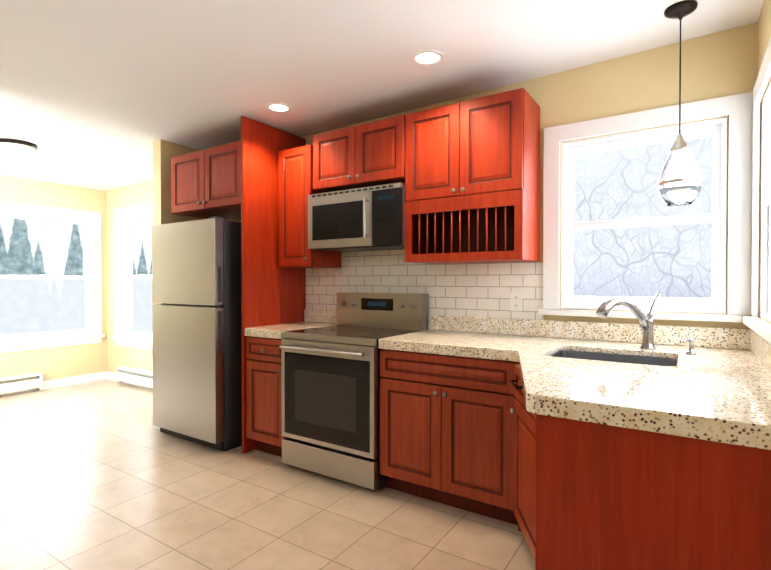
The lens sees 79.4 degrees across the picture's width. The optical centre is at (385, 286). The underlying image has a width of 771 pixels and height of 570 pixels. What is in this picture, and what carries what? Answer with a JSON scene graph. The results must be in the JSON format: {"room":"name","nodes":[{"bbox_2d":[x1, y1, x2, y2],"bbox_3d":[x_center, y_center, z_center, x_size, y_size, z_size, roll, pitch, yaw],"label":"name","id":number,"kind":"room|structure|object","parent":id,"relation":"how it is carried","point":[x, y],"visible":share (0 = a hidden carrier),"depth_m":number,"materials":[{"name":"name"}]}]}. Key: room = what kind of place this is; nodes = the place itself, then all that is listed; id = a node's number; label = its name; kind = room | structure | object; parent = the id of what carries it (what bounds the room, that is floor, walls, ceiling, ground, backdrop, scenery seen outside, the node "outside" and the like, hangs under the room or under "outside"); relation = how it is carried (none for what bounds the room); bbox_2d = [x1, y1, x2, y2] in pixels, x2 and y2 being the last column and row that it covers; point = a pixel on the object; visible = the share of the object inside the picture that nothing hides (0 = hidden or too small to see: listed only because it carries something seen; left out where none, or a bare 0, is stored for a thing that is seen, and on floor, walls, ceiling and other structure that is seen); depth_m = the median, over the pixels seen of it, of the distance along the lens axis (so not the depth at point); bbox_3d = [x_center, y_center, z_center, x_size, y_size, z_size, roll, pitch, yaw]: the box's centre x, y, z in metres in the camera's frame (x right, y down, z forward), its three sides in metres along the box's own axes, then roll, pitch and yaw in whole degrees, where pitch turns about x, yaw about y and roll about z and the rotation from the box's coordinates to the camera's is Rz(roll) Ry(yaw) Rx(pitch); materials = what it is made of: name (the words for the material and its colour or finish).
{"room":"kitchen","nodes":[
{"label":"kitchen","id":0,"kind":"room"},
{"bbox_2d":[0,175,106,380],"bbox_3d":[-5.228,-0.068,3.512,0.150,2.560,5.870,0,1,33],"label":"wall","id":1,"kind":"structure","parent":0,"point":[62,362],"depth_m":5.50,"materials":[{"name":"paint"}]},
{"bbox_2d":[0,372,42,395],"bbox_3d":[-4.464,1.087,4.466,0.066,0.190,1.980,0,1,33],"label":"baseboard heater","id":2,"kind":"object","parent":1,"relation":"attached to","point":[20,383],"visible":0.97,"depth_m":5.12,"materials":[{"name":"white metal"}]},
{"bbox_2d":[0,201,104,352],"bbox_3d":[-3.972,-0.104,5.385,0.203,1.640,1.250,0,1,33],"label":"dining room window","id":3,"kind":"structure","parent":1,"relation":"in","point":[36,308],"depth_m":5.50,"materials":[{"name":"white paint"}]},
{"bbox_2d":[0,371,105,396],"bbox_3d":[-5.116,1.162,3.543,0.014,0.099,5.716,0,1,33],"label":"baseboard","id":4,"kind":"structure","parent":1,"relation":"attached to","point":[68,381],"depth_m":5.57,"materials":[{"name":"white paint"}]},
{"bbox_2d":[106,180,152,372],"bbox_3d":[-2.586,-0.089,5.383,2.530,2.560,0.150,0,1,33],"label":"wall","id":5,"kind":"structure","parent":0,"point":[124,197],"depth_m":5.76,"materials":[{"name":"paint"}]},
{"bbox_2d":[106,371,152,389],"bbox_3d":[-2.557,1.142,5.276,2.346,0.099,0.016,0,1,33],"label":"baseboard","id":6,"kind":"structure","parent":5,"relation":"attached to","point":[109,375],"depth_m":5.83,"materials":[{"name":"white paint"}]},
{"bbox_2d":[111,203,152,349],"bbox_3d":[-2.899,-0.111,5.553,1.110,1.690,0.203,0,1,33],"label":"dining room window","id":7,"kind":"structure","parent":5,"relation":"in","point":[133,303],"depth_m":5.75,"materials":[{"name":"white paint"}]},
{"bbox_2d":[116,366,152,387],"bbox_3d":[-2.509,1.078,5.195,1.820,0.190,0.066,0,1,33],"label":"baseboard heater","id":8,"kind":"object","parent":5,"relation":"attached to","point":[140,377],"visible":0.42,"depth_m":5.46,"materials":[{"name":"white metal"}]},
{"bbox_2d":[152,139,206,304],"bbox_3d":[-1.729,-0.076,4.271,0.120,2.560,0.775,0,1,33],"label":"wall","id":9,"kind":"structure","parent":0,"point":[164,152],"depth_m":3.95,"materials":[{"name":"paint"}]},
{"bbox_2d":[151,415,158,427],"bbox_3d":[-1.786,1.153,4.303,0.038,0.099,0.773,0,1,33],"label":"baseboard","id":10,"kind":"structure","parent":9,"relation":"attached to","point":[152,425],"depth_m":3.98,"materials":[{"name":"white paint"}]},
{"bbox_2d":[0,379,535,569],"bbox_3d":[-2.402,1.282,1.773,6.800,0.100,6.020,0,1,33],"label":"floor","id":11,"kind":"structure","parent":0,"point":[100,475],"depth_m":2.54,"materials":[{"name":"tile"}]},
{"bbox_2d":[152,217,241,450],"bbox_3d":[-1.339,0.351,3.849,0.801,1.715,0.765,0,1,33],"label":"refrigerator","id":12,"kind":"object","parent":11,"relation":"on","point":[196,338],"visible":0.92,"depth_m":3.46,"materials":[{"name":"grey metal"}]},
{"bbox_2d":[246,336,284,456],"bbox_3d":[-0.681,0.785,3.513,0.401,0.853,0.670,0,1,33],"label":"base cabinet","id":13,"kind":"object","parent":11,"relation":"on","point":[263,397],"visible":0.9,"depth_m":3.27,"materials":[{"name":"brown wood"}]},
{"bbox_2d":[245,309,336,338],"bbox_3d":[-0.678,0.277,3.513,0.401,0.160,0.642,0,1,33],"label":"countertop","id":14,"kind":"structure","parent":13,"relation":"on","point":[312,318],"depth_m":3.53,"materials":[{"name":"stone"}]},
{"bbox_2d":[241,116,305,453],"bbox_3d":[-0.856,-0.009,3.626,0.020,2.439,0.657,0,1,33],"label":"end panel","id":15,"kind":"object","parent":11,"relation":"on","point":[273,292],"visible":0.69,"depth_m":3.49,"materials":[{"name":"brown wood"}]},
{"bbox_2d":[279,292,428,489],"bbox_3d":[-0.215,0.634,3.158,0.756,1.165,0.735,0,1,33],"label":"range","id":16,"kind":"object","parent":11,"relation":"on","point":[331,376],"visible":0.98,"depth_m":2.93,"materials":[{"name":"grey metal"}]},
{"bbox_2d":[380,349,517,524],"bbox_3d":[0.468,0.794,2.764,0.812,0.853,0.670,0,1,33],"label":"base cabinet","id":17,"kind":"object","parent":11,"relation":"on","point":[446,429],"visible":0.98,"depth_m":2.49,"materials":[{"name":"brown wood"}]},
{"bbox_2d":[378,315,733,357],"bbox_3d":[0.879,0.288,2.490,1.792,0.160,0.655,0,1,33],"label":"countertop","id":18,"kind":"structure","parent":17,"relation":"on","point":[462,336],"depth_m":2.65,"materials":[{"name":"stone"}]},
{"bbox_2d":[596,292,659,348],"bbox_3d":[1.202,0.170,2.291,0.393,0.284,0.068,0,1,-17],"label":"faucet","id":19,"kind":"object","parent":18,"relation":"on","point":[646,323],"visible":1,"depth_m":2.30,"materials":[{"name":"silver metal"}]},
{"bbox_2d":[682,339,695,354],"bbox_3d":[1.396,0.278,2.133,0.056,0.072,0.080,0,1,33],"label":"soap dispenser","id":20,"kind":"object","parent":18,"relation":"on","point":[690,351],"visible":1,"depth_m":2.13,"materials":[{"name":"silver metal"}]},
{"bbox_2d":[509,364,596,569],"bbox_3d":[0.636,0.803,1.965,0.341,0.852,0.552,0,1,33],"label":"base cabinet","id":21,"kind":"object","parent":11,"relation":"on","point":[591,496],"depth_m":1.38,"materials":[{"name":"brown wood"}]},
{"bbox_2d":[477,345,564,411],"bbox_3d":[0.619,0.345,1.964,0.294,0.058,1.170,0,1,33],"label":"countertop","id":22,"kind":"structure","parent":21,"relation":"on","point":[514,355],"depth_m":2.27,"materials":[{"name":"stone"}]},
{"bbox_2d":[550,350,676,365],"bbox_3d":[1.039,0.434,2.151,0.524,0.188,0.414,0,1,33],"label":"sink","id":23,"kind":"object","parent":22,"relation":"in","point":[646,360],"visible":0.06,"depth_m":2.32,"materials":[{"name":"silver metal"}]},
{"bbox_2d":[519,349,644,430],"bbox_3d":[0.736,0.349,1.655,0.480,0.058,0.780,0,1,33],"label":"countertop","id":24,"kind":"structure","parent":21,"relation":"on","point":[610,393],"depth_m":1.45,"materials":[{"name":"stone"}]},
{"bbox_2d":[645,325,770,449],"bbox_3d":[1.165,0.298,1.608,0.349,0.160,1.170,0,1,33],"label":"countertop","id":25,"kind":"structure","parent":21,"relation":"on","point":[716,387],"depth_m":1.48,"materials":[{"name":"stone"}]},
{"bbox_2d":[0,0,763,190],"bbox_3d":[-2.402,-1.283,1.744,6.800,0.246,6.020,0,1,33],"label":"ceiling","id":26,"kind":"structure","parent":0,"point":[102,95],"depth_m":2.57,"materials":[{"name":"white paint"}]},
{"bbox_2d":[0,138,37,156],"bbox_3d":[-3.148,-1.161,3.952,0.300,0.106,0.300,0,1,33],"label":"lamp","id":27,"kind":"object","parent":26,"relation":"attached to","point":[15,148],"visible":1,"depth_m":3.88,"materials":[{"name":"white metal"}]},
{"bbox_2d":[265,102,291,112],"bbox_3d":[-0.745,-1.246,3.240,0.184,0.008,0.184,0,1,33],"label":"recessed light","id":28,"kind":"object","parent":26,"relation":"in","point":[280,107],"visible":1,"depth_m":3.23,"materials":[{"name":"white paint"}]},
{"bbox_2d":[411,49,444,65],"bbox_3d":[0.233,-1.261,2.562,0.184,0.008,0.184,0,1,33],"label":"recessed light","id":29,"kind":"object","parent":26,"relation":"in","point":[426,57],"visible":1,"depth_m":2.56,"materials":[{"name":"white paint"}]},
{"bbox_2d":[656,0,703,205],"bbox_3d":[1.362,-0.831,2.147,0.187,0.900,0.187,0,1,33],"label":"pendant light","id":30,"kind":"object","parent":26,"relation":"hanging from","point":[680,181],"visible":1,"depth_m":2.10,"materials":[{"name":"glass"}]},
{"bbox_2d":[239,22,757,328],"bbox_3d":[0.196,-0.067,3.425,4.270,2.560,0.150,0,1,33],"label":"wall","id":31,"kind":"structure","parent":0,"point":[724,63],"depth_m":2.53,"materials":[{"name":"paint"}]},
{"bbox_2d":[171,140,240,221],"bbox_3d":[-1.242,-0.837,3.861,0.890,0.470,0.670,0,1,33],"label":"upper cabinet","id":32,"kind":"object","parent":31,"relation":"attached to","point":[205,183],"visible":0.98,"depth_m":3.61,"materials":[{"name":"brown wood"}]},
{"bbox_2d":[278,144,340,267],"bbox_3d":[-0.601,-0.596,3.618,0.338,0.895,0.380,0,1,33],"label":"upper cabinet","id":33,"kind":"object","parent":31,"relation":"attached to","point":[295,177],"visible":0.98,"depth_m":3.49,"materials":[{"name":"brown wood"}]},
{"bbox_2d":[313,115,404,192],"bbox_3d":[-0.120,-0.900,3.301,0.780,0.400,0.380,0,1,33],"label":"upper cabinet","id":34,"kind":"object","parent":31,"relation":"attached to","point":[365,155],"visible":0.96,"depth_m":3.15,"materials":[{"name":"brown wood"}]},
{"bbox_2d":[308,182,405,251],"bbox_3d":[-0.139,-0.460,3.273,0.780,0.394,0.449,0,1,33],"label":"microwave","id":35,"kind":"object","parent":34,"relation":"attached to","point":[371,218],"visible":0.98,"depth_m":3.11,"materials":[{"name":"grey metal"}]},
{"bbox_2d":[306,250,543,319],"bbox_3d":[0.149,0.024,3.359,1.951,0.580,0.006,0,1,33],"label":"tile backsplash","id":36,"kind":"structure","parent":31,"relation":"attached to","point":[475,289],"depth_m":3.21,"materials":[{"name":"white tile"}]},
{"bbox_2d":[510,292,521,310],"bbox_3d":[0.819,0.096,2.914,0.070,0.117,0.007,0,1,33],"label":"electrical outlet plate","id":37,"kind":"object","parent":36,"relation":"attached to","point":[515,301],"visible":1,"depth_m":2.91,"materials":[{"name":"white plastic"}]},
{"bbox_2d":[405,88,539,263],"bbox_3d":[0.524,-0.624,2.884,0.753,0.943,0.380,0,1,33],"label":"upper cabinet","id":38,"kind":"object","parent":31,"relation":"attached to","point":[472,180],"visible":1,"depth_m":2.76,"materials":[{"name":"brown wood"}]},
{"bbox_2d":[538,92,752,322],"bbox_3d":[1.401,-0.390,2.600,1.015,1.125,0.203,0,1,33],"label":"window","id":39,"kind":"structure","parent":31,"relation":"in","point":[737,109],"depth_m":2.47,"materials":[{"name":"white paint"}]},
{"bbox_2d":[758,0,770,323],"bbox_3d":[0.309,-0.025,-0.172,0.150,2.560,5.750,0,1,33],"label":"wall","id":40,"kind":"structure","parent":0,"point":[764,29],"depth_m":2.15,"materials":[{"name":"paint"}]},
{"bbox_2d":[743,38,770,343],"bbox_3d":[1.523,-0.380,1.737,0.203,1.125,1.130,0,1,33],"label":"window","id":41,"kind":"structure","parent":40,"relation":"in","point":[757,325],"depth_m":2.13,"materials":[{"name":"white paint"}]},
{"label":"outside","id":42,"kind":"structure","parent":0,"visible":0},
{"bbox_2d":[0,217,152,275],"bbox_3d":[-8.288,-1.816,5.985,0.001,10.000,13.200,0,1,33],"label":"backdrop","id":43,"kind":"structure","parent":42,"point":[32,247],"depth_m":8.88,"materials":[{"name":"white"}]},
{"bbox_2d":[573,136,712,297],"bbox_3d":[0.234,-1.840,8.066,19.000,10.000,0.001,0,1,33],"label":"window pane","id":44,"kind":"structure","parent":42,"point":[673,261],"depth_m":6.08,"materials":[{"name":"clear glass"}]}
]}

